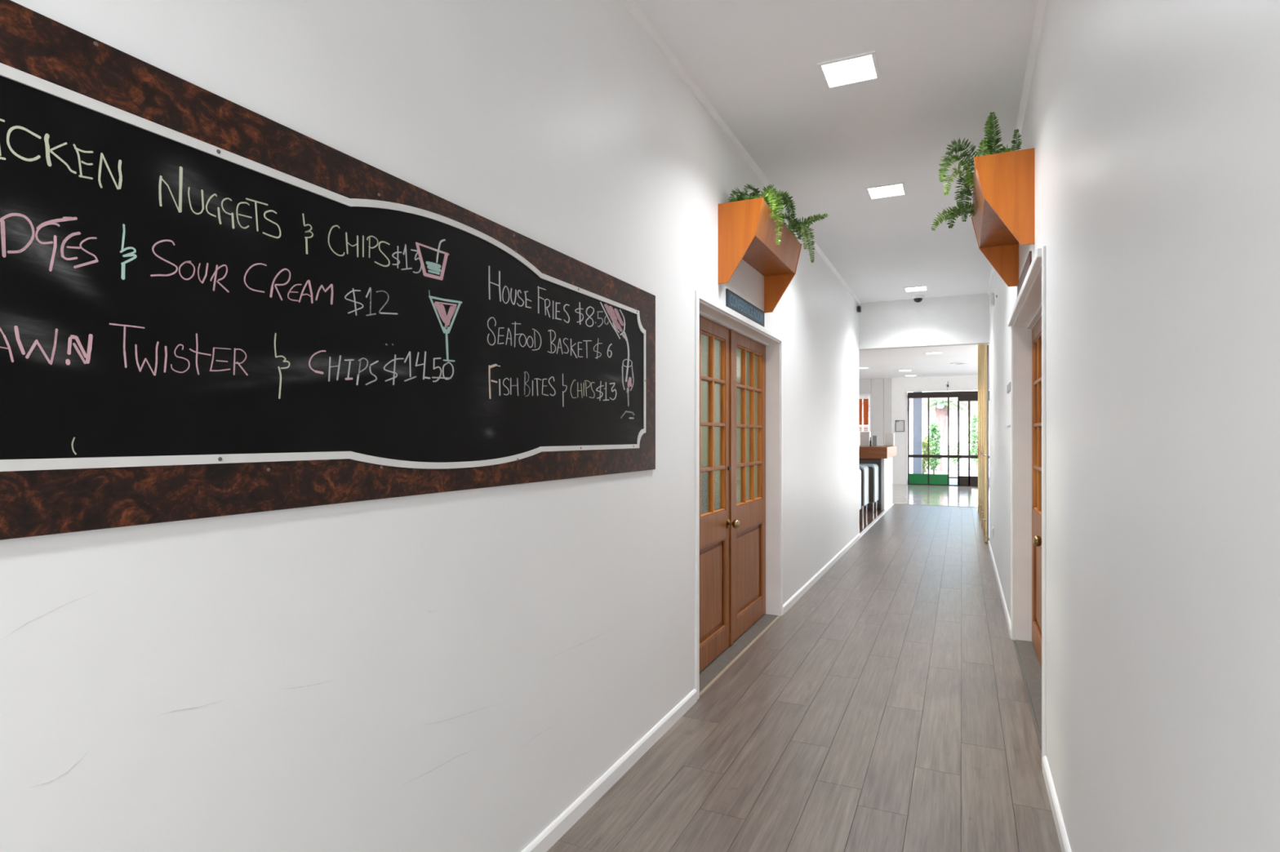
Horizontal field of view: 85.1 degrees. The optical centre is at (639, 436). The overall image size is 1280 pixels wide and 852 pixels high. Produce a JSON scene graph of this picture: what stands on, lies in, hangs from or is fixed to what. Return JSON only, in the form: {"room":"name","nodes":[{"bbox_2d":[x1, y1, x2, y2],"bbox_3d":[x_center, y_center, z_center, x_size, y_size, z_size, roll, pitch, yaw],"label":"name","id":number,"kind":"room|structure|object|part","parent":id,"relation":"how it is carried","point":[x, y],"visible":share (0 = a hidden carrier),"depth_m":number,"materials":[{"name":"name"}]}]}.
{"room":"restaurant corridor","nodes":[
{"label":"restaurant corridor","id":0,"kind":"room"},
{"bbox_2d":[0,0,858,851],"bbox_3d":[-0.015,-0.208,3.102,0.151,3.116,13.620,0,0,25],"label":"wall","id":1,"kind":"structure","parent":0,"point":[450,671],"depth_m":1.79,"materials":[{"name":"white paint"}]},
{"bbox_2d":[0,0,655,540],"bbox_3d":[-0.483,-0.237,1.886,0.017,0.766,2.621,0,0,25],"label":"chalkboard","id":2,"kind":"object","parent":1,"relation":"attached to","point":[211,306],"visible":1,"depth_m":1.31,"materials":[{"name":"brown laminate"}]},
{"bbox_2d":[521,688,697,851],"bbox_3d":[-0.627,1.318,1.580,0.014,0.064,4.344,0,0,25],"label":"baseboard","id":3,"kind":"structure","parent":1,"relation":"attached to","point":[565,821],"depth_m":2.65,"materials":[{"name":"white wood"}]},
{"bbox_2d":[694,289,782,700],"bbox_3d":[0.610,0.303,4.444,0.164,2.100,1.881,0,0,25],"label":"door","id":4,"kind":"structure","parent":1,"relation":"in","point":[739,361],"depth_m":4.45,"materials":[{"name":"brown wood"}]},
{"bbox_3d":[0.293,0.301,3.575,0.012,2.097,0.038,0,0,25],"label":"casing","id":5,"kind":"part","parent":4,"relation":"part of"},
{"bbox_3d":[0.377,-0.471,4.074,0.004,0.265,0.226,0,0,25],"label":"glass pane","id":6,"kind":"part","parent":4,"relation":"part of","materials":[{"name":"glass"}]},
{"bbox_3d":[0.377,-0.203,4.074,0.004,0.263,0.226,0,0,25],"label":"glass pane","id":7,"kind":"part","parent":4,"relation":"part of","materials":[{"name":"glass"}]},
{"bbox_3d":[0.377,0.063,4.074,0.004,0.262,0.226,0,0,25],"label":"glass pane","id":8,"kind":"part","parent":4,"relation":"part of","materials":[{"name":"glass"}]},
{"bbox_3d":[0.377,0.330,4.074,0.004,0.264,0.226,0,0,25],"label":"glass pane","id":9,"kind":"part","parent":4,"relation":"part of","materials":[{"name":"grey glass"}]},
{"bbox_3d":[0.375,0.917,4.074,0.017,0.560,0.692,0,0,25],"label":"wood panel","id":10,"kind":"part","parent":4,"relation":"part of","materials":[{"name":"brown wood"}]},
{"bbox_3d":[0.387,0.917,4.069,0.016,0.560,0.692,0,0,25],"label":"panel moulding","id":11,"kind":"part","parent":4,"relation":"part of","materials":[{"name":"brown wood"}]},
{"bbox_3d":[0.473,-0.471,4.283,0.004,0.265,0.226,0,0,25],"label":"glass pane","id":12,"kind":"part","parent":4,"relation":"part of","materials":[{"name":"glass"}]},
{"bbox_3d":[0.473,-0.203,4.283,0.004,0.263,0.226,0,0,25],"label":"glass pane","id":13,"kind":"part","parent":4,"relation":"part of","materials":[{"name":"glass"}]},
{"bbox_3d":[0.473,0.063,4.283,0.004,0.262,0.226,0,0,25],"label":"glass pane","id":14,"kind":"part","parent":4,"relation":"part of","materials":[{"name":"glass"}]},
{"bbox_3d":[0.473,0.330,4.283,0.004,0.264,0.226,0,0,25],"label":"glass pane","id":15,"kind":"part","parent":4,"relation":"part of","materials":[{"name":"beige glass"}]},
{"bbox_3d":[0.585,0.550,4.390,0.074,0.060,0.060,0,0,25],"label":"knob","id":16,"kind":"part","parent":4,"relation":"part of","materials":[{"name":"gold metal"}]},
{"bbox_3d":[0.663,-0.471,4.696,0.004,0.265,0.214,0,0,25],"label":"glass pane","id":17,"kind":"part","parent":4,"relation":"part of","materials":[{"name":"glass"}]},
{"bbox_3d":[0.663,-0.203,4.696,0.004,0.263,0.214,0,0,25],"label":"glass pane","id":18,"kind":"part","parent":4,"relation":"part of","materials":[{"name":"glass"}]},
{"bbox_3d":[0.663,0.063,4.696,0.004,0.262,0.214,0,0,25],"label":"glass pane","id":19,"kind":"part","parent":4,"relation":"part of","materials":[{"name":"glass"}]},
{"bbox_3d":[0.663,0.330,4.696,0.004,0.264,0.214,0,0,25],"label":"glass pane","id":20,"kind":"part","parent":4,"relation":"part of","materials":[{"name":"beige glass"}]},
{"bbox_3d":[0.679,-0.728,4.412,0.012,0.038,1.811,0,0,25],"label":"casing","id":21,"kind":"part","parent":4,"relation":"part of","materials":[{"name":"white paint"}]},
{"bbox_3d":[0.754,0.917,4.894,0.017,0.560,0.654,0,0,25],"label":"wood panel","id":22,"kind":"part","parent":4,"relation":"part of","materials":[{"name":"brown wood"}]},
{"bbox_3d":[0.755,-0.471,4.894,0.004,0.265,0.214,0,0,25],"label":"glass pane","id":23,"kind":"part","parent":4,"relation":"part of","materials":[{"name":"glass"}]},
{"bbox_3d":[0.755,-0.203,4.894,0.004,0.263,0.214,0,0,25],"label":"glass pane","id":24,"kind":"part","parent":4,"relation":"part of","materials":[{"name":"glass"}]},
{"bbox_3d":[0.755,0.063,4.894,0.004,0.262,0.214,0,0,25],"label":"glass pane","id":25,"kind":"part","parent":4,"relation":"part of","materials":[{"name":"glass"}]},
{"bbox_3d":[0.755,0.330,4.894,0.004,0.264,0.214,0,0,25],"label":"glass pane","id":26,"kind":"part","parent":4,"relation":"part of","materials":[{"name":"beige glass"}]},
{"bbox_3d":[0.765,0.917,4.889,0.016,0.560,0.654,0,0,25],"label":"panel moulding","id":27,"kind":"part","parent":4,"relation":"part of","materials":[{"name":"brown wood"}]},
{"bbox_3d":[0.846,-0.471,5.092,0.004,0.265,0.214,0,0,25],"label":"glass pane","id":28,"kind":"part","parent":4,"relation":"part of","materials":[{"name":"glass"}]},
{"bbox_3d":[0.846,-0.203,5.092,0.004,0.263,0.214,0,0,25],"label":"glass pane","id":29,"kind":"part","parent":4,"relation":"part of","materials":[{"name":"glass"}]},
{"bbox_3d":[0.846,0.063,5.092,0.004,0.262,0.214,0,0,25],"label":"glass pane","id":30,"kind":"part","parent":4,"relation":"part of","materials":[{"name":"glass"}]},
{"bbox_3d":[0.846,0.330,5.092,0.004,0.264,0.214,0,0,25],"label":"glass pane","id":31,"kind":"part","parent":4,"relation":"part of","materials":[{"name":"glass"}]},
{"bbox_3d":[1.065,0.301,5.249,0.012,2.097,0.038,0,0,25],"label":"casing","id":32,"kind":"part","parent":4,"relation":"part of","materials":[{"name":"white wood"}]},
{"bbox_2d":[619,0,861,304],"bbox_3d":[0.862,-1.752,4.790,0.028,0.028,9.820,0,0,25],"label":"trim","id":33,"kind":"structure","parent":1,"relation":"attached to","point":[629,5],"depth_m":3.60,"materials":[{"name":"white paint"}]},
{"bbox_2d":[725,288,764,327],"bbox_3d":[0.675,-0.800,4.403,0.011,0.106,0.833,0,0,25],"label":"door sign","id":34,"kind":"object","parent":1,"relation":"attached to","point":[735,302],"visible":0.99,"depth_m":4.33,"materials":[{"name":"blue metal"}]},
{"bbox_2d":[718,197,801,312],"bbox_3d":[0.766,-1.075,4.307,0.257,0.447,1.017,0,0,25],"label":"planter","id":35,"kind":"object","parent":1,"relation":"attached to","point":[746,228],"visible":0.96,"depth_m":3.95,"materials":[{"name":"orange wood"}]},
{"bbox_3d":[0.555,-1.075,3.851,0.257,0.447,0.012,0,0,25],"label":"panel","id":36,"kind":"part","parent":35,"relation":"part of","materials":[{"name":"orange wood"}]},
{"bbox_3d":[0.744,-1.108,4.317,0.208,0.012,0.993,0,0,25],"label":"panel","id":37,"kind":"part","parent":35,"relation":"part of","materials":[{"name":"brown wood"}]},
{"bbox_3d":[0.853,-1.198,4.267,0.056,0.193,0.993,0,0,25],"label":"panel","id":38,"kind":"part","parent":35,"relation":"part of","materials":[{"name":"brown wood"}]},
{"bbox_2d":[728,183,828,262],"bbox_3d":[0.864,-1.317,4.275,0.456,0.445,1.048,0,0,25],"label":"fern","id":39,"kind":"object","parent":35,"relation":"in","point":[793,224],"visible":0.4,"depth_m":4.25,"materials":[{"name":"green plant"}]},
{"bbox_3d":[0.976,-1.075,4.763,0.257,0.447,0.012,0,0,25],"label":"panel","id":40,"kind":"part","parent":35,"relation":"part of","materials":[{"name":"orange wood"}]},
{"bbox_2d":[782,533,860,615],"bbox_3d":[1.995,1.318,7.261,0.014,0.064,4.383,0,0,25],"label":"baseboard","id":41,"kind":"structure","parent":1,"relation":"attached to","point":[792,601],"depth_m":6.48,"materials":[{"name":"white wood"}]},
{"bbox_2d":[857,303,861,312],"bbox_3d":[2.838,-1.665,9.043,0.049,0.110,0.080,0,0,25],"label":"sensor","id":42,"kind":"object","parent":1,"relation":"attached to","point":[859,308],"visible":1,"depth_m":9.01,"materials":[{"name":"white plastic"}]},
{"bbox_2d":[859,503,893,537],"bbox_3d":[3.962,1.354,11.575,0.052,0.032,5.100,0,0,25],"label":"trim","id":43,"kind":"structure","parent":1,"relation":"attached to","point":[877,518],"depth_m":11.01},
{"bbox_2d":[858,293,989,350],"bbox_3d":[3.640,-1.487,8.998,1.846,0.658,0.150,0,0,25],"label":"wall","id":44,"kind":"structure","parent":1,"relation":"attached to","point":[956,320],"depth_m":8.91,"materials":[{"name":"paint"}]},
{"bbox_2d":[546,484,1061,851],"bbox_3d":[2.797,1.380,9.640,11.000,0.060,22.250,0,0,25],"label":"floor","id":45,"kind":"structure","parent":0,"point":[889,708],"depth_m":3.20,"materials":[{"name":"grey wood"}]},
{"bbox_2d":[858,468,861,518],"bbox_3d":[3.158,0.924,10.900,0.500,0.852,0.580,0,0,25],"label":"tub chair","id":46,"kind":"object","parent":45,"relation":"on","point":[860,470],"visible":0.09,"depth_m":10.93,"materials":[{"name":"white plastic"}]},
{"bbox_2d":[858,465,868,517],"bbox_3d":[3.595,0.924,11.866,0.500,0.852,0.580,0,0,25],"label":"tub chair","id":47,"kind":"object","parent":45,"relation":"on","point":[864,469],"visible":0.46,"depth_m":11.55,"materials":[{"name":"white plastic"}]},
{"bbox_2d":[858,463,878,513],"bbox_3d":[3.974,0.924,12.483,0.500,0.852,0.580,0,0,25],"label":"bar stool","id":48,"kind":"object","parent":45,"relation":"on","point":[873,468],"visible":0.4,"depth_m":12.17,"materials":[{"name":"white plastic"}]},
{"bbox_2d":[858,445,896,511],"bbox_3d":[3.264,0.771,14.001,3.395,1.157,2.000,0,0,25],"label":"bar counter","id":49,"kind":"object","parent":45,"relation":"on","point":[881,455],"depth_m":12.84,"materials":[{"name":"brown wood"}]},
{"bbox_2d":[859,431,871,446],"bbox_3d":[4.397,0.051,13.610,0.180,0.283,0.200,0,0,25],"label":"display box","id":50,"kind":"object","parent":49,"relation":"on","point":[864,437],"visible":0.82,"depth_m":13.52,"materials":[{"name":"white plastic"}]},
{"bbox_3d":[3.012,0.417,13.555,3.210,0.036,0.340,0,0,25],"label":"underside rail","id":51,"kind":"part","parent":49,"relation":"part of","materials":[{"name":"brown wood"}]},
{"bbox_3d":[3.307,0.834,14.251,3.264,0.872,1.150,0,0,25],"label":"panel","id":52,"kind":"part","parent":49,"relation":"part of","materials":[{"name":"white metal"}]},
{"bbox_2d":[871,435,878,446],"bbox_3d":[4.626,0.091,13.747,0.120,0.203,0.120,0,0,25],"label":"card holder","id":53,"kind":"object","parent":49,"relation":"on","point":[874,437],"visible":0.88,"depth_m":13.73,"materials":[{"name":"grey plastic"}]},
{"bbox_2d":[858,445,896,458],"bbox_3d":[3.264,0.295,14.001,3.395,0.205,2.000,0,0,25],"label":"countertop","id":54,"kind":"structure","parent":49,"relation":"on","point":[880,451],"depth_m":12.52,"materials":[{"name":"brown wood"}]},
{"bbox_3d":[4.754,0.874,13.423,0.055,0.952,1.640,0,0,25],"label":"panel","id":55,"kind":"part","parent":49,"relation":"part of","materials":[{"name":"white plastic"}]},
{"bbox_2d":[884,433,894,445],"bbox_3d":[5.007,0.067,13.989,0.170,0.253,0.200,0,0,25],"label":"display box","id":56,"kind":"object","parent":49,"relation":"on","point":[889,437],"visible":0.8,"depth_m":13.90,"materials":[{"name":"white plastic"}]},
{"bbox_2d":[893,503,977,507],"bbox_3d":[5.745,1.353,13.560,1.546,0.014,0.040,0,0,25],"label":"trim","id":57,"kind":"structure","parent":45,"relation":"on","point":[894,504],"depth_m":13.54,"materials":[{"name":"metal"}]},
{"bbox_2d":[977,343,988,543],"bbox_3d":[5.262,-0.150,10.727,0.068,3.000,4.310,0,0,25],"label":"screen","id":58,"kind":"object","parent":45,"relation":"on","point":[983,349],"visible":0.98,"depth_m":10.12,"materials":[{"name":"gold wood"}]},
{"bbox_3d":[5.264,1.337,10.726,0.046,0.025,4.310,0,0,25],"label":"rail","id":59,"kind":"part","parent":58,"relation":"part of","materials":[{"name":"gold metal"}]},
{"bbox_3d":[4.383,0.100,8.790,0.023,2.500,0.035,0,0,25],"label":"edge post","id":60,"kind":"part","parent":58,"relation":"part of","materials":[{"name":"grey plastic"}]},
{"bbox_2d":[632,0,1038,302],"bbox_3d":[2.353,-1.816,1.982,5.388,0.100,13.970,0,0,25],"label":"ceiling","id":61,"kind":"structure","parent":0,"point":[944,65],"depth_m":3.70,"materials":[{"name":"paint"}]},
{"bbox_2d":[817,50,880,89],"bbox_3d":[1.011,-1.762,3.365,0.262,0.008,0.262,0,0,25],"label":"recessed light","id":62,"kind":"object","parent":61,"relation":"in","point":[863,67],"visible":1,"depth_m":3.36,"materials":[{"name":"white plastic"}]},
{"bbox_2d":[822,54,876,86],"bbox_3d":[1.011,-1.764,3.365,0.226,0.003,0.226,0,0,25],"label":"diffuser","id":63,"kind":"object","parent":62,"relation":"attached to","point":[855,68],"depth_m":3.36,"materials":[{"name":"white plastic"}]},
{"bbox_2d":[865,182,906,199],"bbox_3d":[1.771,-1.762,5.013,0.262,0.008,0.262,0,0,25],"label":"recessed light","id":64,"kind":"object","parent":61,"relation":"in","point":[895,189],"visible":1,"depth_m":5.00,"materials":[{"name":"white plastic"}]},
{"bbox_2d":[868,184,904,198],"bbox_3d":[1.771,-1.764,5.013,0.226,0.003,0.226,0,0,25],"label":"diffuser","id":65,"kind":"object","parent":64,"relation":"attached to","point":[883,191],"depth_m":5.02,"materials":[{"name":"white plastic"}]},
{"bbox_2d":[903,285,928,292],"bbox_3d":[3.298,-1.762,8.341,0.262,0.008,0.262,0,0,25],"label":"recessed light","id":66,"kind":"object","parent":61,"relation":"in","point":[922,287],"visible":1,"depth_m":8.33,"materials":[{"name":"white plastic"}]},
{"bbox_2d":[905,286,926,291],"bbox_3d":[3.298,-1.764,8.341,0.226,0.003,0.226,0,0,25],"label":"diffuser","id":67,"kind":"object","parent":66,"relation":"attached to","point":[913,288],"depth_m":8.34,"materials":[{"name":"white plastic"}]},
{"bbox_2d":[911,294,924,302],"bbox_3d":[3.493,-1.723,8.763,0.144,0.084,0.144,0,0,25],"label":"dome camera","id":68,"kind":"object","parent":61,"relation":"attached to","point":[917,298],"visible":1,"depth_m":8.72,"materials":[{"name":"white plastic"}]},
{"bbox_2d":[858,374,989,484],"bbox_3d":[7.423,-0.150,19.666,11.000,3.000,0.166,0,0,25],"label":"wall","id":69,"kind":"structure","parent":0,"point":[888,395],"depth_m":19.66,"materials":[{"name":"paint"}]},
{"bbox_2d":[858,395,868,445],"bbox_3d":[6.034,-0.406,20.175,1.110,1.488,0.043,0,0,25],"label":"window","id":70,"kind":"structure","parent":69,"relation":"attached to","point":[865,398],"depth_m":19.99,"materials":[{"name":"brown wood"}]},
{"bbox_3d":[6.034,-1.110,20.175,1.110,0.080,0.043,0,0,25],"label":"head rail","id":71,"kind":"part","parent":70,"relation":"part of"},
{"bbox_3d":[6.046,-1.429,20.219,1.227,0.433,0.015,0,0,25],"label":"wall panel","id":72,"kind":"part","parent":69,"relation":"part of","materials":[{"name":"white paint"}]},
{"bbox_2d":[867,395,871,431],"bbox_3d":[6.061,-0.375,20.270,1.260,1.590,0.150,0,0,25],"label":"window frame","id":73,"kind":"structure","parent":69,"relation":"in","point":[869,396],"depth_m":19.95,"materials":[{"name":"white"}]},
{"bbox_3d":[6.765,-0.148,19.887,0.322,2.993,0.015,0,0,25],"label":"wall panel","id":74,"kind":"part","parent":69,"relation":"part of","materials":[{"name":"white paint"}]},
{"bbox_3d":[7.019,-0.148,19.769,0.212,2.993,0.015,0,0,25],"label":"wall panel","id":75,"kind":"part","parent":69,"relation":"part of","materials":[{"name":"white paint"}]},
{"bbox_2d":[895,420,904,431],"bbox_3d":[7.315,-0.287,19.629,0.235,0.325,0.020,0,0,25],"label":"framed notice","id":76,"kind":"object","parent":69,"relation":"attached to","point":[900,424],"visible":1,"depth_m":19.63,"materials":[{"name":"white paper"}]},
{"bbox_2d":[907,390,989,486],"bbox_3d":[8.760,0.063,18.965,2.785,2.574,0.220,0,0,25],"label":"door","id":77,"kind":"structure","parent":69,"relation":"in","point":[962,396],"depth_m":19.10,"materials":[{"name":"brown metal"}]},
{"bbox_3d":[7.526,0.143,19.567,0.040,2.414,0.080,0,0,25],"label":"frame post","id":78,"kind":"part","parent":77,"relation":"part of","materials":[{"name":"brown metal"}]},
{"bbox_3d":[7.758,1.188,19.441,0.487,0.285,0.035,0,0,25],"label":"kick panel","id":79,"kind":"part","parent":77,"relation":"part of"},
{"bbox_3d":[8.224,1.188,19.226,0.468,0.285,0.035,0,0,25],"label":"kick panel","id":80,"kind":"part","parent":77,"relation":"part of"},
{"bbox_3d":[8.764,0.555,18.974,2.705,0.080,0.060,0,0,25],"label":"rail","id":81,"kind":"part","parent":77,"relation":"part of","materials":[{"name":"brown metal"}]},
{"bbox_3d":[8.768,1.340,18.983,2.785,0.020,0.140,0,0,25],"label":"sill","id":82,"kind":"part","parent":77,"relation":"part of","materials":[{"name":"brown metal"}]},
{"bbox_3d":[8.977,0.555,18.785,0.760,0.074,0.047,0,0,25],"label":"rail","id":83,"kind":"part","parent":77,"relation":"part of","materials":[{"name":"brown metal"}]},
{"bbox_3d":[8.978,1.205,18.787,0.760,0.250,0.040,0,0,25],"label":"kick panel","id":84,"kind":"part","parent":77,"relation":"part of","materials":[{"name":"brown metal"}]},
{"bbox_2d":[858,343,989,378],"bbox_3d":[5.095,-1.700,14.620,11.000,0.100,11.280,0,0,25],"label":"ceiling","id":85,"kind":"structure","parent":0,"point":[881,363],"depth_m":15.49,"materials":[{"name":"paint"}]},
{"bbox_2d":[898,369,911,371],"bbox_3d":[6.643,-1.646,17.474,0.300,0.008,0.300,0,0,25],"label":"recessed light","id":86,"kind":"object","parent":85,"relation":"in","point":[899,370],"visible":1,"depth_m":17.46,"materials":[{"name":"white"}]},
{"bbox_2d":[924,351,942,354],"bbox_3d":[5.801,-1.646,13.788,0.300,0.008,0.300,0,0,25],"label":"recessed light","id":87,"kind":"object","parent":85,"relation":"in","point":[930,353],"visible":1,"depth_m":13.78,"materials":[{"name":"white plastic"}]},
{"bbox_2d":[950,362,968,364],"bbox_3d":[7.203,-1.641,15.729,0.400,0.016,0.400,0,0,25],"label":"recessed light","id":88,"kind":"object","parent":85,"relation":"in","point":[953,363],"visible":1,"depth_m":15.70,"materials":[{"name":"white plastic"}]},
{"bbox_2d":[989,0,1279,851],"bbox_3d":[2.311,-0.208,4.093,0.150,3.116,9.870,0,0,25],"label":"wall","id":89,"kind":"structure","parent":0,"point":[1153,126],"depth_m":1.20,"materials":[{"name":"white paint"}]},
{"bbox_2d":[990,292,996,306],"bbox_3d":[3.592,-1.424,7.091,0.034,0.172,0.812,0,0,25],"label":"sensor","id":90,"kind":"object","parent":89,"relation":"attached to","point":[992,295],"visible":1,"depth_m":7.32,"materials":[{"name":"white plastic"}]},
{"bbox_2d":[987,540,1010,637],"bbox_3d":[3.394,1.318,6.636,0.014,0.064,4.346,0,0,25],"label":"baseboard","id":91,"kind":"structure","parent":89,"relation":"attached to","point":[1002,595],"depth_m":5.87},
{"bbox_2d":[971,147,1035,286],"bbox_3d":[1.936,-1.121,3.767,0.257,0.447,1.017,0,0,25],"label":"planter","id":92,"kind":"object","parent":89,"relation":"attached to","point":[1003,204],"visible":1,"depth_m":3.32,"materials":[{"name":"orange wood"}]},
{"bbox_2d":[930,111,1022,231],"bbox_3d":[1.843,-1.403,3.836,0.472,0.434,1.042,0,0,25],"label":"fern","id":93,"kind":"object","parent":92,"relation":"in","point":[988,148],"visible":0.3,"depth_m":3.64,"materials":[{"name":"green plant"}]},
{"bbox_3d":[1.848,-1.244,3.807,0.056,0.193,0.993,0,0,25],"label":"panel","id":94,"kind":"part","parent":92,"relation":"part of","materials":[{"name":"brown wood"}]},
{"bbox_3d":[2.147,-1.121,4.223,0.257,0.447,0.012,0,0,25],"label":"panel","id":95,"kind":"part","parent":92,"relation":"part of","materials":[{"name":"orange wood"}]},
{"bbox_3d":[1.957,-1.154,3.757,0.208,0.012,0.993,0,0,25],"label":"panel","id":96,"kind":"part","parent":92,"relation":"part of","materials":[{"name":"brown wood"}]},
{"bbox_3d":[1.726,-1.121,3.311,0.257,0.447,0.012,0,0,25],"label":"panel","id":97,"kind":"part","parent":92,"relation":"part of","materials":[{"name":"orange wood"}]},
{"bbox_2d":[1006,382,1010,426],"bbox_3d":[2.612,-0.223,4.940,0.011,0.295,0.560,0,0,25],"label":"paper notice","id":98,"kind":"object","parent":89,"relation":"attached to","point":[1008,395],"visible":0.63,"depth_m":4.96,"materials":[{"name":"white paper"}]},
{"bbox_2d":[986,0,1047,295],"bbox_3d":[2.240,-1.752,4.153,0.028,0.028,9.820,0,0,25],"label":"trim","id":99,"kind":"structure","parent":89,"relation":"attached to","point":[1041,6],"depth_m":3.30,"materials":[{"name":"white paint"}]},
{"bbox_2d":[1017,250,1031,297],"bbox_3d":[2.068,-0.846,3.760,0.009,0.106,0.833,0,0,25],"label":"door sign","id":100,"kind":"object","parent":89,"relation":"attached to","point":[1028,260],"visible":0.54,"depth_m":3.63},
{"bbox_2d":[1007,245,1045,767],"bbox_3d":[2.118,0.291,3.708,0.182,2.124,2.028,0,0,25],"label":"door","id":101,"kind":"structure","parent":89,"relation":"in","point":[1027,319],"depth_m":4.47,"materials":[{"name":"brown wood"}]},
{"bbox_3d":[2.474,0.289,4.639,0.012,2.121,0.038,0,0,25],"label":"casing","id":102,"kind":"part","parent":101,"relation":"part of","materials":[{"name":"white wood"}]},
{"bbox_3d":[2.056,-0.752,3.756,0.030,0.038,1.993,0,0,25],"label":"casing","id":103,"kind":"part","parent":101,"relation":"part of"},
{"bbox_3d":[2.379,0.917,4.144,0.016,0.560,0.728,0,0,25],"label":"panel moulding","id":104,"kind":"part","parent":101,"relation":"part of","materials":[{"name":"brown wood"}]},
{"bbox_3d":[2.100,0.550,3.650,0.074,0.060,0.060,0,0,25],"label":"knob","id":105,"kind":"part","parent":101,"relation":"part of","materials":[{"name":"gold metal"}]},
{"bbox_3d":[2.391,0.917,4.139,0.017,0.560,0.728,0,0,25],"label":"wood panel","id":106,"kind":"part","parent":101,"relation":"part of","materials":[{"name":"brown wood"}]},
{"bbox_3d":[2.389,-0.471,4.140,0.004,0.265,0.239,0,0,25],"label":"glass pane","id":107,"kind":"part","parent":101,"relation":"part of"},
{"bbox_3d":[2.389,-0.203,4.140,0.004,0.263,0.239,0,0,25],"label":"glass pane","id":108,"kind":"part","parent":101,"relation":"part of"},
{"bbox_3d":[2.389,0.063,4.140,0.004,0.262,0.239,0,0,25],"label":"glass pane","id":109,"kind":"part","parent":101,"relation":"part of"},
{"bbox_3d":[2.389,0.330,4.140,0.004,0.264,0.239,0,0,25],"label":"glass pane","id":110,"kind":"part","parent":101,"relation":"part of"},
{"bbox_3d":[1.640,0.289,2.833,0.012,2.121,0.038,0,0,25],"label":"casing","id":111,"kind":"part","parent":101,"relation":"part of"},
{"bbox_2d":[1042,755,1071,851],"bbox_3d":[0.909,1.318,1.251,0.014,0.064,3.434,0,0,25],"label":"baseboard","id":112,"kind":"structure","parent":89,"relation":"attached to","point":[1058,819],"depth_m":2.44,"materials":[{"name":"white wood"}]},
{"label":"outside","id":113,"kind":"structure","parent":0,"visible":0},
{"bbox_2d":[906,457,989,484],"bbox_3d":[21.170,1.415,45.876,60.000,0.070,58.950,0,0,25],"label":"ground","id":114,"kind":"structure","parent":113,"point":[963,463],"depth_m":28.79,"materials":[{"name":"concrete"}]},
{"bbox_2d":[912,391,922,474],"bbox_3d":[8.275,-0.435,20.796,0.240,3.630,0.300,0,0,25],"label":"pillar","id":115,"kind":"structure","parent":114,"relation":"on","point":[917,402],"depth_m":20.67,"materials":[{"name":"blue paint"}]},
{"bbox_2d":[858,395,989,457],"bbox_3d":[21.697,-0.840,49.405,31.200,4.440,9.300,0,0,25],"label":"house","id":116,"kind":"structure","parent":114,"relation":"on","point":[963,417],"depth_m":45.71,"materials":[{"name":"tile"}]},
{"bbox_2d":[922,436,934,474],"bbox_3d":[9.420,0.692,23.185,0.710,1.382,0.650,0,0,25],"label":"shrub","id":117,"kind":"object","parent":114,"relation":"on","point":[925,445],"visible":0.44,"depth_m":23.08,"materials":[{"name":"green plant"}]},
{"bbox_2d":[926,421,942,474],"bbox_3d":[10.073,0.424,23.982,0.634,1.915,0.638,0,0,25],"label":"shrub","id":118,"kind":"object","parent":114,"relation":"on","point":[935,449],"visible":0.85,"depth_m":23.90,"materials":[{"name":"green plant"}]},
{"bbox_2d":[911,397,973,471],"bbox_3d":[11.983,-0.058,27.565,2.190,2.898,2.236,0,0,-26],"label":"palm tree","id":119,"kind":"object","parent":114,"relation":"on","point":[941,409],"visible":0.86,"depth_m":27.41,"materials":[{"name":"green plant"}]},
{"bbox_2d":[946,441,964,466],"bbox_3d":[14.814,0.796,32.807,0.796,1.178,0.877,0,0,25],"label":"shrub","id":120,"kind":"object","parent":114,"relation":"on","point":[954,460],"visible":0.73,"depth_m":32.70,"materials":[{"name":"green plant"}]},
{"bbox_2d":[966,413,977,468],"bbox_3d":[14.370,0.188,29.706,0.845,2.388,0.867,0,0,25],"label":"shrub","id":121,"kind":"object","parent":114,"relation":"on","point":[974,448],"visible":0.54,"depth_m":29.68,"materials":[{"name":"green plant"}]}
]}

